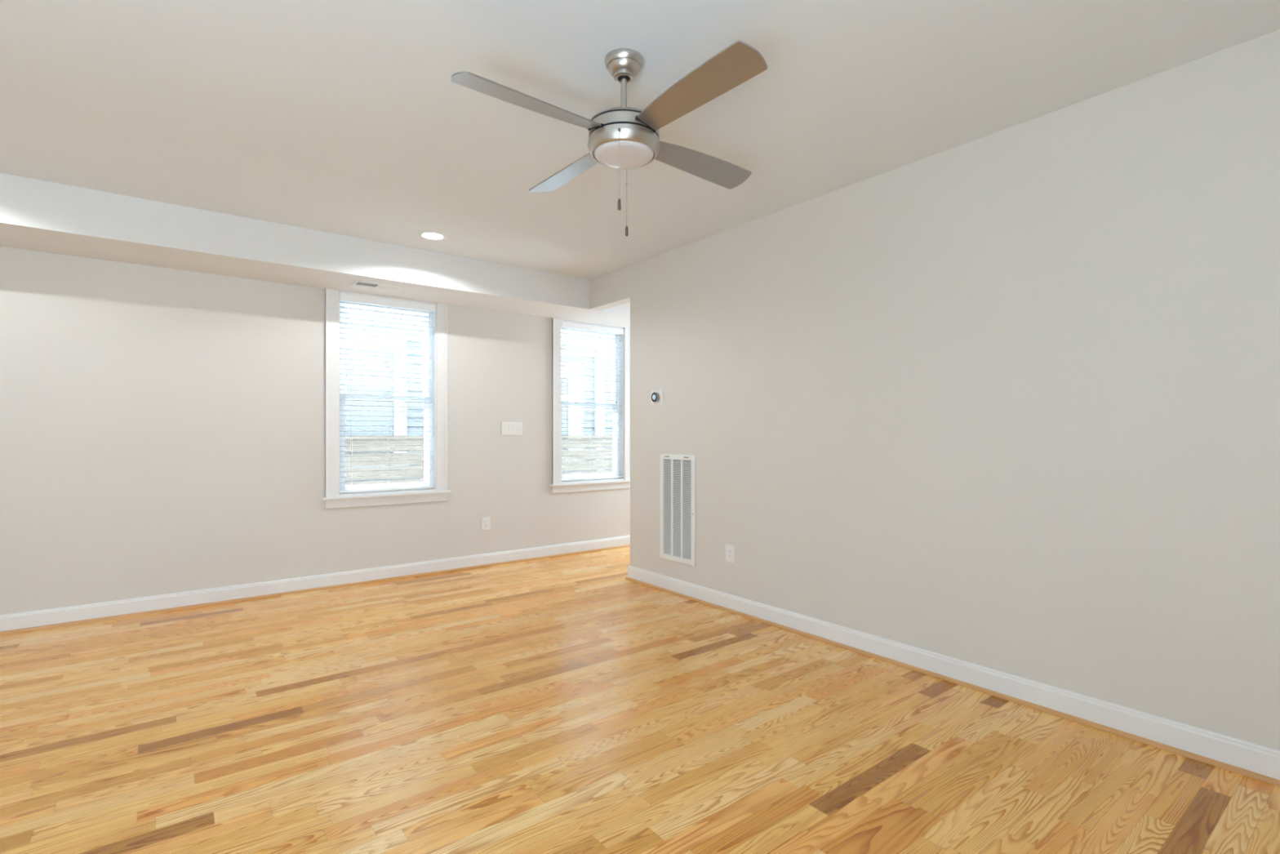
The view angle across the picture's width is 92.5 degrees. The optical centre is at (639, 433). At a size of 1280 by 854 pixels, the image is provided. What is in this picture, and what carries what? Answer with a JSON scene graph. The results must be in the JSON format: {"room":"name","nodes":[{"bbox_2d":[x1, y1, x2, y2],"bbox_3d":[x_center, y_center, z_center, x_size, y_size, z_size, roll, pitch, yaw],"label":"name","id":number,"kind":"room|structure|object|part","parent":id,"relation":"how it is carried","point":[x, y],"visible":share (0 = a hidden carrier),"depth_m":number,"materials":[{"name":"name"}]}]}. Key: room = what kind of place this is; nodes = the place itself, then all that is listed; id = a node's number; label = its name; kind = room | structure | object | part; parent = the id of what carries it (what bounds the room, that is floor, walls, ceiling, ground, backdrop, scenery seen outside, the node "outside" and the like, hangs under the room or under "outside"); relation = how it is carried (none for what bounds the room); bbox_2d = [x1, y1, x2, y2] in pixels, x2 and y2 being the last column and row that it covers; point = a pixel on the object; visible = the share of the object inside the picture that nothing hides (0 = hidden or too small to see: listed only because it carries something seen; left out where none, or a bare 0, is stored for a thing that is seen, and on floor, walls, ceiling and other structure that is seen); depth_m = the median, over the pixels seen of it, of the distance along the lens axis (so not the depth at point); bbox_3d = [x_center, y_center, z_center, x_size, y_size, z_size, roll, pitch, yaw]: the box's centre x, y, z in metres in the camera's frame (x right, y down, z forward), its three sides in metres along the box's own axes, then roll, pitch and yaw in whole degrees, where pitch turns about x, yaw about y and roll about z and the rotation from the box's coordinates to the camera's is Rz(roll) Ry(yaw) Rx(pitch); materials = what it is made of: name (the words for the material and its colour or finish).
{"room":"empty living room","nodes":[
{"label":"empty living room","id":0,"kind":"room"},
{"bbox_2d":[0,246,630,615],"bbox_3d":[-2.262,-0.037,5.380,8.900,2.863,0.150,0,0,-38],"label":"wall","id":1,"kind":"structure","parent":0,"point":[162,429],"depth_m":4.56,"materials":[{"name":"paint"}]},
{"bbox_2d":[0,535,630,631],"bbox_3d":[-2.211,1.215,5.314,8.600,0.118,0.016,0,0,-38],"label":"baseboard","id":2,"kind":"structure","parent":1,"relation":"attached to","point":[80,612],"depth_m":4.79,"materials":[{"name":"paint"}]},
{"bbox_2d":[0,544,630,635],"bbox_3d":[-2.202,1.264,5.302,8.600,0.019,0.014,0,0,-38],"label":"trim","id":3,"kind":"structure","parent":1,"relation":"attached to","point":[88,620],"depth_m":4.78,"materials":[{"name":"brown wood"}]},
{"bbox_2d":[322,288,450,508],"bbox_3d":[-2.216,-0.285,5.385,1.059,1.806,0.198,0,0,-38],"label":"window","id":4,"kind":"structure","parent":1,"relation":"in","point":[333,499],"depth_m":5.36,"materials":[{"name":"paint"}]},
{"bbox_3d":[-2.541,-0.331,5.054,0.096,1.714,0.025,0,0,-38],"label":"casing","id":5,"kind":"part","parent":4,"relation":"part of","materials":[{"name":"paint"}]},
{"bbox_3d":[-2.262,-0.726,5.444,0.755,0.856,0.028,0,0,-38],"label":"sash","id":6,"kind":"part","parent":4,"relation":"part of","materials":[{"name":"glass"}]},
{"bbox_3d":[-2.243,0.074,5.419,0.755,0.824,0.028,0,0,-38],"label":"sash","id":7,"kind":"part","parent":4,"relation":"part of","materials":[{"name":"plastic"}]},
{"bbox_3d":[-2.254,-0.335,5.434,0.799,1.682,0.075,0,0,-38],"label":"frame","id":8,"kind":"part","parent":4,"relation":"part of","materials":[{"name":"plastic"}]},
{"bbox_2d":[339,292,435,493],"bbox_3d":[-2.199,-0.338,5.363,0.795,1.675,0.074,0,0,-38],"label":"window blind","id":9,"kind":"object","parent":4,"relation":"attached to","point":[344,296],"visible":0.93,"depth_m":5.34,"materials":[{"name":"plastic"}]},
{"bbox_3d":[-2.456,-0.820,5.138,0.010,0.611,0.002,0,0,-38],"label":"pull cord","id":10,"kind":"part","parent":9,"relation":"part of","materials":[{"name":"white"}]},
{"bbox_3d":[-2.443,-0.325,5.188,0.002,1.621,0.052,0,0,-38],"label":"ladder cord","id":11,"kind":"part","parent":9,"relation":"part of","materials":[{"name":"white fabric"}]},
{"bbox_3d":[-2.206,0.491,5.372,0.791,0.018,0.050,0,0,-38],"label":"rail","id":12,"kind":"part","parent":9,"relation":"part of","materials":[{"name":"white plastic"}]},
{"bbox_3d":[-1.814,-0.331,5.616,0.096,1.714,0.025,0,0,-38],"label":"casing","id":13,"kind":"part","parent":4,"relation":"part of","materials":[{"name":"paint"}]},
{"bbox_2d":[481,516,490,529],"bbox_3d":[-1.479,0.866,5.885,0.089,0.122,0.008,0,0,-38],"label":"wall outlet","id":14,"kind":"object","parent":1,"relation":"attached to","point":[486,522],"visible":1,"depth_m":5.88,"materials":[{"name":"white plastic"}]},
{"bbox_2d":[484,520,488,527],"bbox_3d":[-1.477,0.866,5.883,0.034,0.067,0.003,0,0,-38],"label":"receptacle","id":15,"kind":"object","parent":14,"relation":"attached to","point":[486,522],"depth_m":5.88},
{"bbox_2d":[501,422,522,435],"bbox_3d":[-1.266,-0.047,6.047,0.219,0.122,0.011,0,0,-38],"label":"switch plate","id":16,"kind":"object","parent":1,"relation":"attached to","point":[507,428],"visible":1,"depth_m":6.04,"materials":[{"name":"white plastic"}]},
{"bbox_2d":[504,425,507,431],"bbox_3d":[-1.315,-0.046,6.008,0.033,0.068,0.004,0,0,-38],"label":"rocker switch","id":17,"kind":"object","parent":16,"relation":"attached to","point":[505,426],"depth_m":6.01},
{"bbox_2d":[508,425,511,431],"bbox_3d":[-1.278,-0.046,6.035,0.033,0.068,0.006,0,0,-38],"label":"rocker switch","id":18,"kind":"object","parent":16,"relation":"attached to","point":[509,426],"depth_m":6.03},
{"bbox_2d":[512,425,515,431],"bbox_3d":[-1.242,-0.046,6.065,0.033,0.068,0.004,0,0,-38],"label":"rocker switch","id":19,"kind":"object","parent":16,"relation":"attached to","point":[513,426],"depth_m":6.06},
{"bbox_2d":[550,318,630,493],"bbox_3d":[-0.539,-0.285,6.681,1.059,1.806,0.198,0,0,-38],"label":"window","id":20,"kind":"structure","parent":1,"relation":"in","point":[557,486],"depth_m":6.71,"materials":[{"name":"paint"}]},
{"bbox_3d":[-0.864,-0.331,6.350,0.096,1.714,0.025,0,0,-38],"label":"casing","id":21,"kind":"part","parent":20,"relation":"part of","materials":[{"name":"paint"}]},
{"bbox_3d":[-0.585,-0.726,6.741,0.755,0.856,0.028,0,0,-38],"label":"sash","id":22,"kind":"part","parent":20,"relation":"part of","materials":[{"name":"plastic"}]},
{"bbox_3d":[-0.565,0.074,6.715,0.755,0.824,0.028,0,0,-38],"label":"sash","id":23,"kind":"part","parent":20,"relation":"part of","materials":[{"name":"plastic"}]},
{"bbox_2d":[561,320,623,480],"bbox_3d":[-0.522,-0.338,6.659,0.795,1.675,0.074,0,0,-38],"label":"window blind","id":24,"kind":"object","parent":20,"relation":"attached to","point":[574,326],"visible":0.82,"depth_m":6.67,"materials":[{"name":"plastic"}]},
{"bbox_3d":[-0.779,-0.820,6.434,0.010,0.611,0.002,0,0,-38],"label":"pull cord","id":25,"kind":"part","parent":24,"relation":"part of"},
{"bbox_3d":[-0.528,0.491,6.668,0.791,0.018,0.050,0,0,-38],"label":"rail","id":26,"kind":"part","parent":24,"relation":"part of","materials":[{"name":"white plastic"}]},
{"bbox_3d":[-0.291,-0.325,6.851,0.002,1.621,0.052,0,0,-38],"label":"ladder cord","id":27,"kind":"part","parent":24,"relation":"part of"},
{"bbox_3d":[-0.577,-0.335,6.730,0.799,1.682,0.075,0,0,-38],"label":"frame","id":28,"kind":"part","parent":20,"relation":"part of","materials":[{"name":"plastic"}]},
{"bbox_3d":[-0.137,-0.331,6.912,0.096,1.714,0.025,0,0,-38],"label":"casing","id":29,"kind":"part","parent":20,"relation":"part of","materials":[{"name":"paint"}]},
{"bbox_2d":[0,173,630,328],"bbox_3d":[0.219,-1.329,2.169,8.600,0.281,7.965,0,0,-38],"label":"ceiling","id":30,"kind":"structure","parent":0,"point":[36,215],"depth_m":4.31,"materials":[{"name":"paint"}]},
{"bbox_2d":[351,280,403,290],"bbox_3d":[-2.107,-1.185,4.925,0.356,0.006,0.150,0,0,-38],"label":"ceiling vent","id":31,"kind":"object","parent":30,"relation":"in","point":[357,282],"visible":1,"depth_m":4.92,"materials":[{"name":"metal"}]},
{"bbox_2d":[0,546,1279,853],"bbox_3d":[0.173,1.334,2.229,8.600,0.120,8.115,0,0,-38],"label":"floor","id":32,"kind":"structure","parent":0,"point":[566,704],"depth_m":2.51,"materials":[{"name":"brown wood"}]},
{"bbox_2d":[0,0,1279,279],"bbox_3d":[0.219,-1.529,2.169,8.900,0.120,8.265,0,0,-38],"label":"ceiling","id":33,"kind":"structure","parent":0,"point":[347,117],"depth_m":2.69,"materials":[{"name":"paint"}]},
{"bbox_2d":[417,230,446,239],"bbox_3d":[-1.536,-1.463,4.538,0.202,0.012,0.202,0,0,-38],"label":"recessed light","id":34,"kind":"object","parent":33,"relation":"in","point":[427,234],"visible":1,"depth_m":4.52,"materials":[{"name":"paint"}]},
{"bbox_2d":[450,40,767,236],"bbox_3d":[-0.063,-1.145,2.412,1.040,0.647,1.040,0,0,7],"label":"ceiling fan","id":35,"kind":"object","parent":33,"relation":"hanging from","point":[622,137],"visible":1,"depth_m":2.29,"materials":[{"name":"silver metal"}]},
{"bbox_3d":[-0.380,-1.164,2.164,0.569,0.040,0.138,0,0,-38],"label":"blade","id":36,"kind":"part","parent":35,"relation":"part of","materials":[{"name":"grey wood"}]},
{"bbox_3d":[-0.311,-1.164,2.729,0.138,0.040,0.569,0,0,-38],"label":"blade","id":37,"kind":"part","parent":35,"relation":"part of","materials":[{"name":"grey wood"}]},
{"bbox_3d":[-0.076,-0.995,2.264,0.003,0.257,0.003,0,0,-38],"label":"pull chain","id":38,"kind":"part","parent":35,"relation":"part of","materials":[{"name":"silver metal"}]},
{"bbox_2d":[594,140,653,168],"bbox_3d":[-0.063,-1.091,2.412,0.235,0.025,0.235,0,0,-38],"label":"diffuser","id":39,"kind":"object","parent":35,"relation":"attached to","point":[633,153],"depth_m":2.37,"materials":[{"name":"white glass"}]},
{"bbox_3d":[-0.055,-0.994,2.556,0.006,0.259,0.006,0,0,-38],"label":"pull chain","id":40,"kind":"part","parent":35,"relation":"part of","materials":[{"name":"silver metal"}]},
{"bbox_3d":[0.184,-1.164,2.095,0.138,0.040,0.569,0,0,-38],"label":"blade","id":41,"kind":"part","parent":35,"relation":"part of","materials":[{"name":"brown wood"}]},
{"bbox_3d":[0.254,-1.164,2.659,0.569,0.040,0.138,0,0,-38],"label":"blade","id":42,"kind":"part","parent":35,"relation":"part of","materials":[{"name":"grey wood"}]},
{"bbox_2d":[589,29,1279,751],"bbox_3d":[1.807,-0.098,3.002,0.120,2.743,7.340,0,0,-38],"label":"wall","id":43,"kind":"structure","parent":0,"point":[1007,400],"depth_m":2.90,"materials":[{"name":"paint"}]},
{"bbox_2d":[651,389,662,404],"bbox_3d":[0.129,-0.297,5.047,0.033,0.116,0.150,0,0,-38],"label":"thermostat","id":44,"kind":"object","parent":43,"relation":"attached to","point":[656,395],"visible":1,"depth_m":5.03,"materials":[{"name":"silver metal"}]},
{"bbox_2d":[659,453,695,565],"bbox_3d":[0.293,0.592,4.849,0.016,0.848,0.417,0,0,-38],"label":"air vent","id":45,"kind":"object","parent":43,"relation":"in","point":[677,472],"visible":1,"depth_m":4.85,"materials":[{"name":"metal"}]},
{"bbox_3d":[0.222,0.594,4.943,0.006,0.754,0.098,0,0,-38],"label":"louver panel","id":46,"kind":"part","parent":45,"relation":"part of","materials":[{"name":"metal"}]},
{"bbox_3d":[0.294,0.594,4.850,0.006,0.754,0.098,0,0,-38],"label":"louver panel","id":47,"kind":"part","parent":45,"relation":"part of","materials":[{"name":"metal"}]},
{"bbox_3d":[0.366,0.594,4.757,0.006,0.754,0.098,0,0,-38],"label":"louver panel","id":48,"kind":"part","parent":45,"relation":"part of","materials":[{"name":"metal"}]},
{"bbox_2d":[725,543,734,562],"bbox_3d":[0.647,0.862,4.397,0.008,0.122,0.089,0,0,-38],"label":"wall outlet","id":49,"kind":"object","parent":43,"relation":"attached to","point":[730,549],"visible":1,"depth_m":4.39,"materials":[{"name":"white plastic"}]},
{"bbox_2d":[728,548,731,558],"bbox_3d":[0.645,0.862,4.396,0.003,0.067,0.034,0,0,-38],"label":"receptacle","id":50,"kind":"object","parent":49,"relation":"attached to","point":[729,549],"depth_m":4.39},
{"bbox_2d":[625,576,1279,786],"bbox_3d":[1.985,1.264,2.746,0.150,0.019,6.718,0,0,-38],"label":"trim","id":51,"kind":"structure","parent":43,"relation":"attached to","point":[1237,770],"depth_m":2.89,"materials":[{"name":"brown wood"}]},
{"bbox_2d":[627,564,1279,779],"bbox_3d":[1.995,1.215,2.745,0.136,0.118,6.704,0,0,-38],"label":"baseboard","id":52,"kind":"structure","parent":43,"relation":"attached to","point":[1257,758],"depth_m":2.89,"materials":[{"name":"paint"}]},
{"label":"outside","id":53,"kind":"structure","parent":0,"visible":0},
{"bbox_3d":[-5.921,2.074,14.202,36.000,0.100,18.285,0,0,-38],"label":"ground","id":54,"kind":"structure","parent":53,"visible":0},
{"bbox_2d":[344,303,612,481],"bbox_3d":[-2.720,-0.701,9.652,15.000,5.450,3.200,0,0,-38],"label":"neighboring house","id":55,"kind":"structure","parent":54,"relation":"on","point":[357,352],"depth_m":7.64,"materials":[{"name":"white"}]},
{"bbox_3d":[-3.396,-0.348,7.322,1.240,1.645,0.080,0,0,-38],"label":"window trim","id":56,"kind":"part","parent":55,"relation":"part of","materials":[{"name":"white"}]},
{"bbox_3d":[-1.418,-0.256,8.850,1.440,1.460,0.080,0,0,-38],"label":"window trim","id":57,"kind":"part","parent":55,"relation":"part of","materials":[{"name":"white"}]},
{"bbox_2d":[345,435,612,485],"bbox_3d":[-1.047,1.028,7.977,10.590,1.992,0.140,0,0,-38],"label":"wooden fence","id":58,"kind":"object","parent":54,"relation":"on","point":[579,455],"visible":0.02,"depth_m":6.74,"materials":[{"name":"beige wood"}]},
{"bbox_3d":[-2.708,0.048,6.693,2.100,0.031,0.140,0,0,-38],"label":"rail","id":59,"kind":"part","parent":58,"relation":"part of","materials":[{"name":"beige wood"}]},
{"bbox_3d":[-2.683,1.014,6.661,2.096,1.899,0.026,0,0,-38],"label":"board panel","id":60,"kind":"part","parent":58,"relation":"part of","materials":[{"name":"beige wood"}]},
{"bbox_3d":[-1.047,0.048,7.977,2.100,0.031,0.140,0,0,-38],"label":"rail","id":61,"kind":"part","parent":58,"relation":"part of","materials":[{"name":"beige wood"}]},
{"bbox_3d":[-1.022,1.014,7.945,2.096,1.899,0.026,0,0,-38],"label":"board panel","id":62,"kind":"part","parent":58,"relation":"part of","materials":[{"name":"beige wood"}]}
]}

